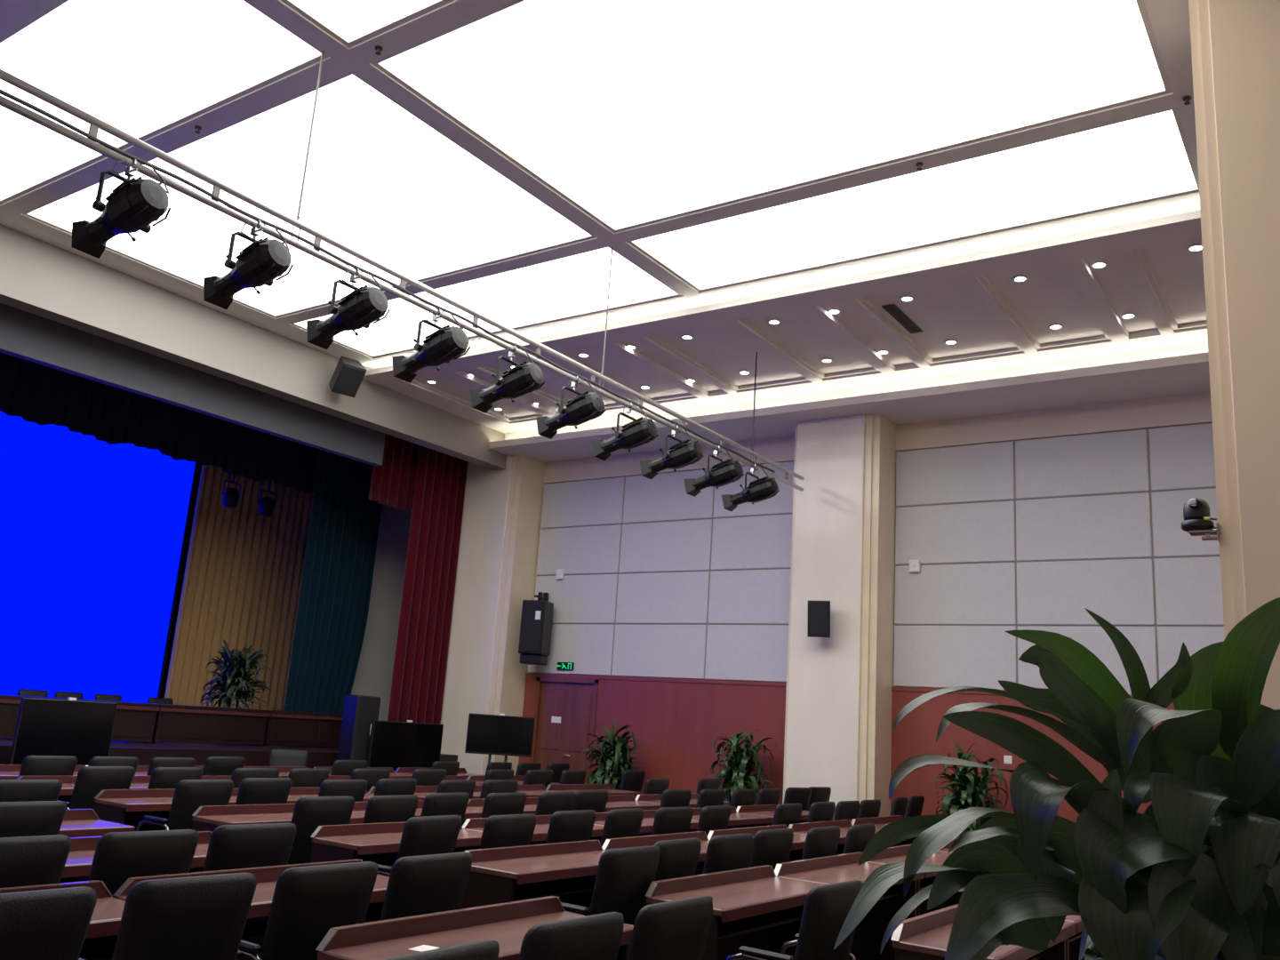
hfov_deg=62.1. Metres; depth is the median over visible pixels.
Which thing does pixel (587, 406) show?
spotlight
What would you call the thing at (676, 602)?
wall
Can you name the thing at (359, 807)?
desk
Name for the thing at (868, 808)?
chair
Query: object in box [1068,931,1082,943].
shelf
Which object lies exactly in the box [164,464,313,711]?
stage curtain
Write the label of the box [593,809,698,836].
desk
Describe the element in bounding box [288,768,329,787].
chair
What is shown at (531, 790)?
desk
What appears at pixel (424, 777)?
chair
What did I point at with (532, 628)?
grille
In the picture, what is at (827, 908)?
chair
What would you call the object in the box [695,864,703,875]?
shelf
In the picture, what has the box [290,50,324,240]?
wire
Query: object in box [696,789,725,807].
chair
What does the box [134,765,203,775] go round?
desk
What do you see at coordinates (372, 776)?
chair
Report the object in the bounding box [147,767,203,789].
chair
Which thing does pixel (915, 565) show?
wall sensor
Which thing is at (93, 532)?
led screen
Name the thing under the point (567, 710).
door
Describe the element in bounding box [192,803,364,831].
desk
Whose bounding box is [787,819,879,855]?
desk
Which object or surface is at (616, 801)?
desk
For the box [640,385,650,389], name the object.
recessed light
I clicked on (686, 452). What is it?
spotlight
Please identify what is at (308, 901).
chair
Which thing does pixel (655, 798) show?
desk
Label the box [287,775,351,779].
desk
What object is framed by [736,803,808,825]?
desk
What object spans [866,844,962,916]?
desk
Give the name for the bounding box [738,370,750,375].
recessed light
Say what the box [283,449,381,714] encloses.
stage curtain
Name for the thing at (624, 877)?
chair
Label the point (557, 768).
chair
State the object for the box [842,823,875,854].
chair
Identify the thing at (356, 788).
chair
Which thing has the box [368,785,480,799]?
desk
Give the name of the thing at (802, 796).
chair
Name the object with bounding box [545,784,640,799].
desk
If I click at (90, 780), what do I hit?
chair
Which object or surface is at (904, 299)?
recessed light
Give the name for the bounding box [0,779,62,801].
chair
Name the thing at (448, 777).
desk
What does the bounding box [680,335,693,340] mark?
recessed light
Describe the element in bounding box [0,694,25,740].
table
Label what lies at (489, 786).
chair
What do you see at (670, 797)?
chair
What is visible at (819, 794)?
chair
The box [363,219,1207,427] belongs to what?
ceiling
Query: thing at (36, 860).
chair
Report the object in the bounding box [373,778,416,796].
chair
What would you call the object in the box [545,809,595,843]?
chair
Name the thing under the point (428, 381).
recessed light
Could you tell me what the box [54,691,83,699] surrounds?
chair
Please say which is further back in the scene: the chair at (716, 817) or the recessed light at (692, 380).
the recessed light at (692, 380)
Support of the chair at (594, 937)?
on the floor
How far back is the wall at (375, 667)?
20.03 m
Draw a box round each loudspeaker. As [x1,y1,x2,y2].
[328,355,367,397]
[336,694,380,767]
[518,592,553,665]
[807,600,830,637]
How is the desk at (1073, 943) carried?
on the floor
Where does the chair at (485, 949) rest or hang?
on the floor
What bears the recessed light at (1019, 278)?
in the ceiling at (1151, 275)
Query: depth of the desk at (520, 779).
13.77 m
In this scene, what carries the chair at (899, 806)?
on the floor
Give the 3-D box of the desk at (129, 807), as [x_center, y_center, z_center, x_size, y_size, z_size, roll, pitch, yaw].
[-3.736,2.970,8.694,0.464,0.816,1.382,-5,-16,34]
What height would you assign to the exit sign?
0.130 m
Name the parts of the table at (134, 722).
raised panel, panel, rail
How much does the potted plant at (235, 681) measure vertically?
1.585 m
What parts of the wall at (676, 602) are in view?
wall panel, wall panel, wall panel, wall panel, wall panel, wall panel, wall panel, wall panel, wall panel, wall panel, wall panel, wall panel, wall panel, wall panel, wall panel, wall panel, wall panel, wall panel, wall panel, wall panel, wall panel, wall panel, wall panel, wall panel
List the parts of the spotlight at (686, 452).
colour frame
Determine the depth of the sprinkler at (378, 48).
8.15 m
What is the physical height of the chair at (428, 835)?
0.982 m
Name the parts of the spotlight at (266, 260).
colour frame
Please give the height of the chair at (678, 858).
0.982 m
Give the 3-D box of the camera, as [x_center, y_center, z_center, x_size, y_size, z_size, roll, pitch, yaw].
[3.043,0.218,5.775,0.183,0.240,0.158,-5,-16,34]
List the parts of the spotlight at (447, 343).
colour frame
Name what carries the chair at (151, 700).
on the floor
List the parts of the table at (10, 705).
raised panel, panel, rail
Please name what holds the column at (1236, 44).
on the floor
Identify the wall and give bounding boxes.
[160,464,201,697]
[351,504,411,720]
[518,392,1224,837]
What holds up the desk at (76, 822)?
on the floor
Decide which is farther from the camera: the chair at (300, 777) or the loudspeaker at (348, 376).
the loudspeaker at (348, 376)
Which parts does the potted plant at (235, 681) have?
stem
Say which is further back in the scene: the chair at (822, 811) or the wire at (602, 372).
the wire at (602, 372)
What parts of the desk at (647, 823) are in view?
modesty panel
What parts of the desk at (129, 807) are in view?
trim, panel, modesty panel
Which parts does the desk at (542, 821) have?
trim, modesty panel, panel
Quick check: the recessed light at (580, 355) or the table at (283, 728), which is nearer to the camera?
the recessed light at (580, 355)
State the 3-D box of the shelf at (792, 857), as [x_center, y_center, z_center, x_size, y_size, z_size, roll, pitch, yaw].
[1.035,3.152,8.789,0.270,0.015,1.312,-5,-16,34]
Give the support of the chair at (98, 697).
on the floor
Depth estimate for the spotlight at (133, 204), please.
6.68 m
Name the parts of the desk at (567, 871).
panel, modesty panel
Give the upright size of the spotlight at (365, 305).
0.604 m
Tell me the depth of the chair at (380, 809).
7.61 m
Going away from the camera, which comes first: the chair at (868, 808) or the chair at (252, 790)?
the chair at (252, 790)
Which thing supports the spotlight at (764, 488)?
hanging from the lighting truss
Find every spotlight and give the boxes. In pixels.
[71,158,170,258]
[203,219,293,309]
[306,267,390,349]
[392,308,470,383]
[470,344,544,413]
[536,375,606,439]
[592,401,658,460]
[640,424,703,479]
[683,445,743,496]
[721,463,779,511]
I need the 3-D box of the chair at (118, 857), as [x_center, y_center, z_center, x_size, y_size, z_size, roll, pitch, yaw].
[-2.429,2.090,4.849,0.523,0.982,0.535,-6,-16,36]
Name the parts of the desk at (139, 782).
modesty panel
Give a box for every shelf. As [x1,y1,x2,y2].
[79,943,114,959]
[368,858,396,866]
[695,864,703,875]
[717,909,802,940]
[788,854,802,862]
[835,846,844,855]
[878,891,899,900]
[890,839,913,847]
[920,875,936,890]
[1026,952,1042,959]
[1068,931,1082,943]
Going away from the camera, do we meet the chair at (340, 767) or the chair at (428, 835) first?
the chair at (428, 835)
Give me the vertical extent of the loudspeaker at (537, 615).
1.220 m
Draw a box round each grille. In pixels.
[333,364,365,396]
[352,697,380,767]
[519,601,543,652]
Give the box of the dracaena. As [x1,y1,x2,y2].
[833,597,1279,959]
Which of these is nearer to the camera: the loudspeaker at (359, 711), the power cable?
the power cable
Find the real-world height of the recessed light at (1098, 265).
0.020 m
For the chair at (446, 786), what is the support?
on the floor
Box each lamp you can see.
[222,475,241,508]
[258,480,276,516]
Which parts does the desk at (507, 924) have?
trim, trim, panel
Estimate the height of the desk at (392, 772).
0.816 m
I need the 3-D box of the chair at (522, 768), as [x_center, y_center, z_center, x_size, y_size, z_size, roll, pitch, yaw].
[-1.739,4.399,14.692,0.523,0.982,0.535,-5,-16,34]
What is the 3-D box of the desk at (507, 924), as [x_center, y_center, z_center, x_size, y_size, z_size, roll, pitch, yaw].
[-0.589,2.127,4.093,0.464,0.816,1.382,-5,-16,34]
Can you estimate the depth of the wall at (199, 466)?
20.55 m
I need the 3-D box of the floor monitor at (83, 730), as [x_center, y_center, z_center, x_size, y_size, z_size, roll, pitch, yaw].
[-6.408,3.146,11.712,0.520,1.470,1.060,-5,-16,34]
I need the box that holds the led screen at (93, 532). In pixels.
[0,411,199,703]
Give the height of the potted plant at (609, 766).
1.647 m
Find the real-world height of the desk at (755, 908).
0.816 m
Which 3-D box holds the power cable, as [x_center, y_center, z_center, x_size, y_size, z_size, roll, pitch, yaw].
[-1.364,-1.335,9.570,0.038,0.038,11.120,-5,-16,34]
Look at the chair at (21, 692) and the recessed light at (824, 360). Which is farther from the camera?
the chair at (21, 692)
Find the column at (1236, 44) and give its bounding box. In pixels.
[1188,0,1279,709]
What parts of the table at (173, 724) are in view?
panel, raised panel, rail, raised panel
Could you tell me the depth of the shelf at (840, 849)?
9.94 m
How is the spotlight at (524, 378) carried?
hanging from the lighting truss
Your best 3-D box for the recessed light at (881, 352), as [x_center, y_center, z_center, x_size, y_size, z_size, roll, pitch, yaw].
[3.107,-1.633,13.575,0.156,0.020,0.156,-5,-16,34]
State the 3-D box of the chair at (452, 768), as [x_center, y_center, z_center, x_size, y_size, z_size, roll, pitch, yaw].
[-2.653,4.040,13.399,0.523,0.982,0.535,-5,-15,33]
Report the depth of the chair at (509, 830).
6.72 m
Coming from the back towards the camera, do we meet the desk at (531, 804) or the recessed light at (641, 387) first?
the recessed light at (641, 387)
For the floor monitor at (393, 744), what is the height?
1.430 m
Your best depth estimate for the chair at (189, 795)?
7.82 m
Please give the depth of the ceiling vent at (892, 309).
12.45 m
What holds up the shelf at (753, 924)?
attached to the desk at (755, 908)
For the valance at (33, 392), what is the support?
hanging from the ceiling
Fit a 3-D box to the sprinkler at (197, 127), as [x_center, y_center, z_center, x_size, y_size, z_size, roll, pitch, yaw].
[-3.947,-3.127,9.482,0.058,0.050,0.058,-5,-16,34]
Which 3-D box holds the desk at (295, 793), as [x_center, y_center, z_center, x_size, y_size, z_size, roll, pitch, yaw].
[-2.949,3.280,9.809,0.464,0.816,1.382,-5,-16,34]
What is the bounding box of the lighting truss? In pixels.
[0,68,804,491]
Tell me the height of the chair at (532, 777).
0.982 m
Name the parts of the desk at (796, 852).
trim, panel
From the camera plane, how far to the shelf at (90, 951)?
4.24 m
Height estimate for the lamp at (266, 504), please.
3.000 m
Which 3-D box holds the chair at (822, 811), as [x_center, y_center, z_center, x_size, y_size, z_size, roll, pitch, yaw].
[1.567,3.618,10.316,0.523,0.982,0.535,-6,-16,36]
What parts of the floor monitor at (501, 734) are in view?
post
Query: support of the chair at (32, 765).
on the floor
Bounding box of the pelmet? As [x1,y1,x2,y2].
[0,303,385,466]
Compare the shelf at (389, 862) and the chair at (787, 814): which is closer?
the shelf at (389, 862)
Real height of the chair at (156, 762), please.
0.982 m
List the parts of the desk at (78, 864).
modesty panel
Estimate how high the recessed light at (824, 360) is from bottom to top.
0.020 m
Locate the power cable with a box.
[0,88,775,472]
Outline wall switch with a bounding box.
[1003,755,1012,764]
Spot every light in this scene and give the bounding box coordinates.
[361,197,1200,376]
[426,380,436,383]
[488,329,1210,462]
[493,407,503,411]
[577,352,589,358]
[626,344,636,349]
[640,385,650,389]
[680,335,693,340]
[686,378,695,383]
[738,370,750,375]
[768,319,780,325]
[820,358,832,363]
[827,308,840,314]
[877,350,889,354]
[899,296,913,302]
[944,339,957,344]
[1012,275,1027,282]
[1048,323,1063,329]
[1090,261,1107,269]
[1120,312,1135,319]
[1187,244,1202,252]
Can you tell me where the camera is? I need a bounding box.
[1180,497,1219,540]
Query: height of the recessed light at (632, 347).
0.020 m
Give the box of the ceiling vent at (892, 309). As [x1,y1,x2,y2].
[881,304,922,333]
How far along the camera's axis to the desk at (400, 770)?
14.55 m
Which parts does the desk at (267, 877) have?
trim, modesty panel, panel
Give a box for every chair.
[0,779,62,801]
[0,800,66,837]
[0,834,71,887]
[0,886,96,959]
[17,688,47,696]
[18,755,77,776]
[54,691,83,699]
[57,766,135,809]
[78,872,256,959]
[88,756,138,775]
[88,829,199,897]
[94,693,121,701]
[135,779,233,831]
[146,757,195,775]
[147,696,172,703]
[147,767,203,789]
[202,756,245,775]
[202,823,296,871]
[231,768,279,787]
[234,777,292,805]
[238,861,378,959]
[268,748,308,767]
[287,795,354,864]
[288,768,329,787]
[318,779,367,801]
[330,760,367,775]
[350,768,390,792]
[362,794,418,823]
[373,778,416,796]
[377,815,461,876]
[379,851,472,920]
[384,939,499,959]
[411,768,447,785]
[420,792,469,826]
[431,760,459,775]
[437,779,475,799]
[479,813,535,848]
[480,779,518,798]
[480,792,526,817]
[484,769,514,781]
[485,761,511,774]
[515,762,540,775]
[518,912,623,959]
[523,769,552,788]
[535,792,575,815]
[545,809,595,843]
[546,762,569,783]
[559,769,585,783]
[560,845,660,925]
[571,790,607,812]
[586,838,701,915]
[600,808,643,847]
[619,770,645,791]
[627,895,712,959]
[643,778,669,794]
[650,806,692,835]
[659,789,691,807]
[696,778,719,794]
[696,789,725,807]
[696,805,730,836]
[702,832,753,873]
[726,880,862,959]
[729,788,755,809]
[748,828,793,871]
[755,788,780,805]
[771,803,802,827]
[783,787,811,810]
[801,825,839,859]
[807,801,835,822]
[808,786,831,810]
[833,800,859,822]
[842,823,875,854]
[857,799,880,818]
[889,796,907,818]
[904,795,924,817]
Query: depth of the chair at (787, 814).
9.61 m
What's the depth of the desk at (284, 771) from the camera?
12.76 m
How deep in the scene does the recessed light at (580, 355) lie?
14.44 m
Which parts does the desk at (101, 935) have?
modesty panel, panel, trim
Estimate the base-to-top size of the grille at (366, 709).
1.660 m
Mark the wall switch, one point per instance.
(1007, 759)
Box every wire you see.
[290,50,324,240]
[599,247,613,390]
[750,352,757,461]
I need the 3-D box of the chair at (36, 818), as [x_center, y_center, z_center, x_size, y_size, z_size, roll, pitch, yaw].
[-3.500,2.205,5.666,0.523,0.982,0.535,-4,-15,32]
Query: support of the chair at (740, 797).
on the floor
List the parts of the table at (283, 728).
panel, raised panel, rail, raised panel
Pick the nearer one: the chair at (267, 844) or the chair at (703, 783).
the chair at (267, 844)
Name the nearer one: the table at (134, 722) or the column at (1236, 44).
the column at (1236, 44)
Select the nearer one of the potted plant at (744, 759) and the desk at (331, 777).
the desk at (331, 777)
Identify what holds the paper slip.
on the desk at (507, 924)
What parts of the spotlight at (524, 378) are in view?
colour frame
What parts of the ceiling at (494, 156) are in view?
light panel, panel trim, panel trim, light panel, light panel, panel trim, panel trim, light panel, panel trim, light panel, panel trim, light panel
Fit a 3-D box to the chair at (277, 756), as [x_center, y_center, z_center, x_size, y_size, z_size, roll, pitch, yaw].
[-4.510,3.922,13.437,0.535,0.982,0.523,7,-13,-14]
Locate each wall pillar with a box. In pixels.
[440,454,544,775]
[782,414,896,820]
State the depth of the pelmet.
14.06 m
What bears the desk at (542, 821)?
on the floor
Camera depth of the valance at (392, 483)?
17.80 m
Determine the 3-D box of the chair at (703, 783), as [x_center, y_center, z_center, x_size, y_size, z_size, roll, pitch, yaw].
[0.674,4.307,13.580,0.523,0.982,0.535,-5,-16,34]
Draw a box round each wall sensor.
[555,568,564,579]
[909,560,920,572]
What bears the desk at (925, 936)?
on the floor
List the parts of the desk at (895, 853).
panel, modesty panel, panel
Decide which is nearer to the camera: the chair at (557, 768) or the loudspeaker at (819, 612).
the loudspeaker at (819, 612)
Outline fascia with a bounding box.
[0,224,506,470]
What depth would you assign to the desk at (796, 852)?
8.88 m
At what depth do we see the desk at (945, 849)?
8.97 m
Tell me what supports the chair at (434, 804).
on the floor
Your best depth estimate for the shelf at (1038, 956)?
5.46 m
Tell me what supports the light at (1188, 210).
attached to the ceiling at (494, 156)
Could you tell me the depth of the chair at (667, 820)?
8.28 m
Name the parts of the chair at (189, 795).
frame, backrest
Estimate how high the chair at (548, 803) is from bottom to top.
0.982 m
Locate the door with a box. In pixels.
[528,676,598,783]
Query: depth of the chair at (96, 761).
9.87 m
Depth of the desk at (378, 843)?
7.00 m
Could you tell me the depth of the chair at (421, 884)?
4.59 m
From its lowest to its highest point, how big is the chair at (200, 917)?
0.982 m
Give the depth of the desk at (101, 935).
4.21 m
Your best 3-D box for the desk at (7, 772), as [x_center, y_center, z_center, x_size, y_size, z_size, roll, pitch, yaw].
[-5.895,3.162,10.166,0.464,0.816,1.382,-5,-16,34]
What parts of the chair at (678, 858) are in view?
backrest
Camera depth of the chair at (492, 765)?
14.11 m
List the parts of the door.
frame, panel, panel, plate, frame, panel, panel, frame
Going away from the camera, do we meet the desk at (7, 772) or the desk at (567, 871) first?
the desk at (567, 871)
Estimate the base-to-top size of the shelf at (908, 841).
0.015 m
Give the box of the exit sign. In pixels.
[556,662,574,670]
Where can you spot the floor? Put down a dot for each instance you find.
(254, 756)
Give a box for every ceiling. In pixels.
[0,0,1199,363]
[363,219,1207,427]
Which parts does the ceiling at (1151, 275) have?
moulding, moulding, moulding, moulding, moulding, moulding, moulding, moulding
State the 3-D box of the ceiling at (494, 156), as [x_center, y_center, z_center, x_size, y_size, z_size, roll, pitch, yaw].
[0.095,-3.228,9.461,15.200,0.680,16.250,-5,-16,34]
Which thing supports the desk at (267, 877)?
on the floor
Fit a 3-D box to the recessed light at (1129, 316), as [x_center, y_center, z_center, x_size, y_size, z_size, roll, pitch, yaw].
[5.493,-1.845,11.949,0.156,0.020,0.156,-5,-16,34]
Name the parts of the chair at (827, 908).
frame, frame, backrest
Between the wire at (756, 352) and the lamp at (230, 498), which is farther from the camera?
the lamp at (230, 498)
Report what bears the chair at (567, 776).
on the floor
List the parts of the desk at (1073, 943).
panel, panel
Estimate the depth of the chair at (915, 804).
12.57 m
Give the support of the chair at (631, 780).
on the floor
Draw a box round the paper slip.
[408,944,439,951]
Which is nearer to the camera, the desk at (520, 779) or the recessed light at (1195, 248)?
the recessed light at (1195, 248)
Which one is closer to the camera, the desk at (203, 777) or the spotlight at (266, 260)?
the spotlight at (266, 260)
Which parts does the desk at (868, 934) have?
trim, modesty panel, panel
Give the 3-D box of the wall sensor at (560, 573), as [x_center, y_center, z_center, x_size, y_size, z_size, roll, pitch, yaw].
[-1.359,1.602,18.020,0.150,0.170,0.072,-5,-16,34]
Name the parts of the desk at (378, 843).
trim, panel, modesty panel, panel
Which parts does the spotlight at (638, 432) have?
colour frame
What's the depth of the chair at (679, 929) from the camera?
3.80 m
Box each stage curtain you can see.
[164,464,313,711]
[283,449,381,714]
[387,445,468,723]
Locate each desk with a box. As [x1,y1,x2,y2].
[0,764,85,779]
[0,880,125,959]
[16,776,150,807]
[58,808,135,837]
[59,831,212,883]
[94,787,239,831]
[113,859,389,959]
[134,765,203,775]
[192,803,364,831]
[200,776,281,779]
[243,766,308,777]
[286,786,373,803]
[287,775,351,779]
[310,821,482,876]
[313,767,411,775]
[315,896,633,959]
[352,800,482,825]
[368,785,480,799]
[388,775,482,784]
[394,767,483,779]
[460,840,604,914]
[462,815,603,845]
[466,775,559,784]
[466,797,538,814]
[473,784,555,797]
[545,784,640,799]
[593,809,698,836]
[601,831,709,875]
[604,794,660,812]
[635,792,729,807]
[645,864,824,959]
[691,806,772,829]
[707,824,807,862]
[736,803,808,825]
[774,851,924,959]
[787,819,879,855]
[851,815,916,847]
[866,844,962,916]
[891,904,1076,959]
[937,837,958,853]
[1064,914,1100,959]
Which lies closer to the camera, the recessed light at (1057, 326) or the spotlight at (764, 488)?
the recessed light at (1057, 326)
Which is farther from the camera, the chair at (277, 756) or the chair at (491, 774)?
the chair at (277, 756)
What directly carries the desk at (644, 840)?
on the floor
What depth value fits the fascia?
13.80 m
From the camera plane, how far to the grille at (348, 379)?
15.10 m
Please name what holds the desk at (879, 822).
on the floor
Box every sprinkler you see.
[194,125,201,133]
[374,45,383,55]
[916,161,922,170]
[1182,95,1191,104]
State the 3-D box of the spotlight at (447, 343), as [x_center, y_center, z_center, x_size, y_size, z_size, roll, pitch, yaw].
[-1.760,-1.178,9.031,0.738,0.604,0.386,-5,-16,35]
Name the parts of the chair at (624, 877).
frame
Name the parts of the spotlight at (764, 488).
colour frame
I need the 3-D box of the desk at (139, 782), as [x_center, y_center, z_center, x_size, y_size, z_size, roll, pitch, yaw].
[-4.816,3.066,9.430,0.464,0.816,1.382,-5,-16,34]
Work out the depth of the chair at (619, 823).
7.79 m
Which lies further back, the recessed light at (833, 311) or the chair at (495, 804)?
the recessed light at (833, 311)
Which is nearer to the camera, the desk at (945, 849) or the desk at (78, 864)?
the desk at (78, 864)
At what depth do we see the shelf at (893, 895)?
7.33 m
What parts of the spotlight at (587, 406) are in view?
colour frame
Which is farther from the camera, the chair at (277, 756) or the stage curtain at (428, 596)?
the stage curtain at (428, 596)
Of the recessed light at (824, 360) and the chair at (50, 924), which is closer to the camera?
the chair at (50, 924)
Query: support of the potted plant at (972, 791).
on the floor
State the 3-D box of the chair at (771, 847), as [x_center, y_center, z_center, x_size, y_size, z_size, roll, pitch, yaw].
[0.684,2.809,7.061,0.523,0.982,0.535,-6,-16,37]
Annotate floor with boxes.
[0,738,457,767]
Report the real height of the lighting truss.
0.211 m
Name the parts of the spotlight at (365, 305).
colour frame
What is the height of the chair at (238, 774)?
0.982 m
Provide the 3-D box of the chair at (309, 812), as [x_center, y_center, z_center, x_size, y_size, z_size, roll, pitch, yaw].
[-2.338,2.646,7.242,0.523,0.982,0.535,-6,-16,36]
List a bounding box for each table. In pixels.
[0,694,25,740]
[14,695,159,743]
[139,702,270,746]
[248,708,342,747]
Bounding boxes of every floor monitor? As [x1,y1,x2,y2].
[8,696,117,765]
[367,720,443,771]
[464,712,535,763]
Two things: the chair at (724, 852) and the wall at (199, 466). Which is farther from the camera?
the wall at (199, 466)
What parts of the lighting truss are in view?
bar post, bar post, bar post, bar post, bar post, bar post, bar post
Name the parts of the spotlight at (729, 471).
colour frame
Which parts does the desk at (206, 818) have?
trim, panel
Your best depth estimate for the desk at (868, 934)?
7.34 m
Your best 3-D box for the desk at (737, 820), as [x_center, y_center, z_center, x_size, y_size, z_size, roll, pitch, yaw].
[0.786,3.708,10.568,0.464,0.816,1.382,-5,-16,34]
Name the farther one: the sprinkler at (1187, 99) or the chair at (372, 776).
the chair at (372, 776)
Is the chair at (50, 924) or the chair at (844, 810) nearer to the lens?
the chair at (50, 924)
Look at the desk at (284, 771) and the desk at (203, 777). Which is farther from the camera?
the desk at (284, 771)
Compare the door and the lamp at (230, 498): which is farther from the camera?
the lamp at (230, 498)
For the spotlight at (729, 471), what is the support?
hanging from the lighting truss
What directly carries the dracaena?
on the floor
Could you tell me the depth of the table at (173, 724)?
15.20 m
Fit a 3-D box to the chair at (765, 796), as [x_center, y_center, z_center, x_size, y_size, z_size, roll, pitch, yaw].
[1.271,4.021,12.162,0.523,0.982,0.535,-5,-16,35]
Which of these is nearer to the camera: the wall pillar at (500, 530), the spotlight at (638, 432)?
the spotlight at (638, 432)
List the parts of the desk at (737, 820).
panel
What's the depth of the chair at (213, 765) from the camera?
11.06 m
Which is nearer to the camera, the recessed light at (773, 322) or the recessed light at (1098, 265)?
the recessed light at (1098, 265)
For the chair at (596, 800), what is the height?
0.982 m
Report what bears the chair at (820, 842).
on the floor
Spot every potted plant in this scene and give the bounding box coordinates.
[200,639,271,709]
[580,719,642,789]
[706,729,776,805]
[935,743,1008,836]
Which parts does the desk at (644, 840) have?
trim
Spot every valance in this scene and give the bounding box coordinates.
[0,352,319,493]
[368,433,419,511]
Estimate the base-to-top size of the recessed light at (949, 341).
0.020 m
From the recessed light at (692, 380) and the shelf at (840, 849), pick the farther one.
the recessed light at (692, 380)
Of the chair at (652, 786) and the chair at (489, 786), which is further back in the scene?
the chair at (652, 786)
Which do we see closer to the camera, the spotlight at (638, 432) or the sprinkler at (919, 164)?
the sprinkler at (919, 164)
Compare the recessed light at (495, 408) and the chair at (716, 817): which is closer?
the chair at (716, 817)
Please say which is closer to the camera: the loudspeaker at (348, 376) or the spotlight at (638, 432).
the spotlight at (638, 432)
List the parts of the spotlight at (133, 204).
colour frame, shutter handle, shutter handle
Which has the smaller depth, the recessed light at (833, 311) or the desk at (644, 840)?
the desk at (644, 840)
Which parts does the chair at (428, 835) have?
frame, backrest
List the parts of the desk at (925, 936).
trim, panel, panel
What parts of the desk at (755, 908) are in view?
trim, panel, modesty panel, panel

